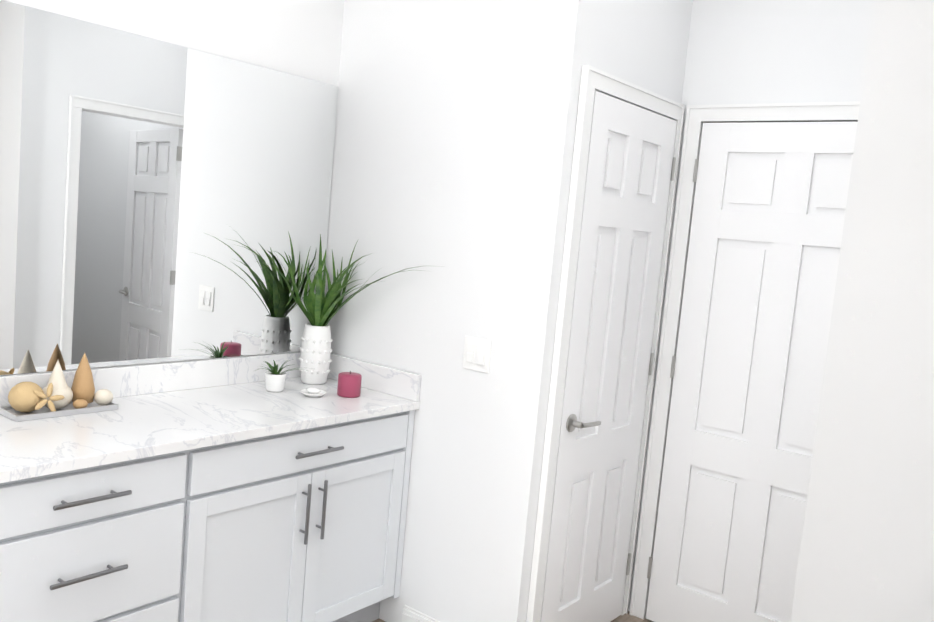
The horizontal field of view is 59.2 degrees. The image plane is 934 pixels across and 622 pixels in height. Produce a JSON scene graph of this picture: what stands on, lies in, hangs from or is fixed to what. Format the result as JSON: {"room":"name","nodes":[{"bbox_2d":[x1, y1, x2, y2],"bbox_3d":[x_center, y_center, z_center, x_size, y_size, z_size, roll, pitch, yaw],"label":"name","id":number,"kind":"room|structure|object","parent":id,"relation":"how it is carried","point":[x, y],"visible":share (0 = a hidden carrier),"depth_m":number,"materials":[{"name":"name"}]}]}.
{"room":"bathroom","nodes":[
{"label":"bathroom","id":0,"kind":"room"},
{"bbox_2d":[0,0,343,375],"bbox_3d":[-1.432,-0.204,2.360,0.120,2.763,2.620,10,7,38],"label":"wall","id":1,"kind":"structure","parent":0,"point":[302,38],"depth_m":2.90,"materials":[{"name":"white paint"}]},
{"bbox_2d":[0,352,300,406],"bbox_3d":[-1.377,0.242,2.406,0.020,0.100,2.492,10,7,38],"label":"backsplash","id":2,"kind":"structure","parent":1,"relation":"attached to","point":[132,380],"depth_m":2.85,"materials":[{"name":"white stone"}]},
{"bbox_2d":[0,0,337,374],"bbox_3d":[-1.323,-0.339,2.364,0.005,1.064,2.461,10,7,38],"label":"mirror","id":3,"kind":"object","parent":1,"relation":"attached to","point":[161,201],"visible":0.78,"depth_m":2.71,"materials":[{"name":"clear glass"}]},
{"bbox_2d":[325,0,692,621],"bbox_3d":[0.097,-0.175,3.432,1.206,2.763,0.955,10,7,38],"label":"wall","id":4,"kind":"structure","parent":0,"point":[455,128],"depth_m":2.92,"materials":[{"name":"white paint"}]},
{"bbox_2d":[328,353,420,399],"bbox_3d":[-0.392,0.250,3.205,0.545,0.100,0.020,10,7,38],"label":"backsplash","id":5,"kind":"structure","parent":4,"relation":"attached to","point":[397,382],"depth_m":3.15,"materials":[{"name":"white stone"}]},
{"bbox_2d":[402,605,439,621],"bbox_3d":[-0.042,1.202,2.966,0.520,0.103,0.014,10,7,38],"label":"baseboard","id":6,"kind":"structure","parent":4,"relation":"attached to","point":[409,614],"depth_m":3.08,"materials":[{"name":"white paint"}]},
{"bbox_2d":[462,336,491,373],"bbox_3d":[0.033,0.152,2.876,0.116,0.116,0.012,10,7,38],"label":"light switch","id":7,"kind":"object","parent":4,"relation":"attached to","point":[477,354],"visible":1,"depth_m":2.87,"materials":[{"name":"white plastic"}]},
{"bbox_2d":[526,65,684,621],"bbox_3d":[0.545,0.240,3.039,0.079,2.098,0.759,10,7,38],"label":"door","id":8,"kind":"structure","parent":4,"relation":"in","point":[625,161],"depth_m":3.00,"materials":[{"name":"white paint"}]},
{"bbox_2d":[372,611,652,621],"bbox_3d":[-0.168,1.470,1.004,4.190,0.060,5.175,10,7,38],"label":"floor","id":9,"kind":"structure","parent":0,"point":[627,617],"depth_m":3.39,"materials":[{"name":"brown wood"}]},
{"bbox_2d":[0,404,419,621],"bbox_3d":[-1.201,0.785,2.284,0.586,0.860,2.492,10,7,38],"label":"bathroom vanity","id":10,"kind":"object","parent":9,"relation":"on","point":[231,489],"depth_m":2.45,"materials":[{"name":"white paint"}]},
{"bbox_2d":[0,376,419,475],"bbox_3d":[-1.168,0.342,2.245,0.569,0.029,2.492,10,7,38],"label":"countertop","id":11,"kind":"structure","parent":10,"relation":"on","point":[153,421],"depth_m":2.48,"materials":[{"name":"white stone"}]},
{"bbox_2d":[0,353,117,421],"bbox_3d":[-1.214,0.214,2.457,0.130,0.172,0.303,10,7,38],"label":"tray","id":12,"kind":"object","parent":11,"relation":"on","point":[56,396],"visible":1,"depth_m":2.43,"materials":[{"name":"wood"},{"name":"shell"},{"name":"ceramic"}]},
{"bbox_2d":[255,359,311,391],"bbox_3d":[-0.719,0.228,2.993,0.262,0.126,0.259,10,7,38],"label":"plant","id":13,"kind":"object","parent":11,"relation":"on","point":[275,378],"visible":1,"depth_m":2.97,"materials":[{"name":"green plant"}]},
{"bbox_2d":[299,387,326,396],"bbox_3d":[-0.557,0.292,2.978,0.100,0.030,0.100,10,7,38],"label":"soap dish","id":14,"kind":"object","parent":11,"relation":"on","point":[312,392],"visible":1,"depth_m":2.96,"materials":[{"name":"white ceramic"}]},
{"bbox_2d":[337,371,361,397],"bbox_3d":[-0.434,0.266,3.033,0.086,0.092,0.086,10,7,38],"label":"candle","id":15,"kind":"object","parent":11,"relation":"on","point":[349,385],"visible":1,"depth_m":3.00,"materials":[{"name":"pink wax"}]},
{"bbox_2d":[264,234,443,384],"bbox_3d":[-0.452,0.021,2.996,0.633,0.583,0.358,10,7,38],"label":"plant","id":16,"kind":"object","parent":11,"relation":"on","point":[321,310],"visible":0.94,"depth_m":3.16,"materials":[{"name":"green plant"}]},
{"bbox_2d":[628,0,873,610],"bbox_3d":[1.991,0.090,2.480,2.984,2.763,0.120,10,7,38],"label":"wall","id":17,"kind":"structure","parent":0,"point":[767,51],"depth_m":3.05,"materials":[{"name":"white paint"}]},
{"bbox_2d":[630,101,859,621],"bbox_3d":[1.114,0.290,3.048,0.896,2.098,0.079,10,7,38],"label":"door","id":18,"kind":"structure","parent":17,"relation":"in","point":[761,201],"depth_m":3.13,"materials":[{"name":"white paint"}]},
{"bbox_2d":[790,0,933,621],"bbox_3d":[1.640,0.181,1.268,2.028,2.763,0.120,10,7,38],"label":"wall","id":19,"kind":"structure","parent":0,"point":[866,554],"depth_m":1.77,"materials":[{"name":"white paint"}]}
]}

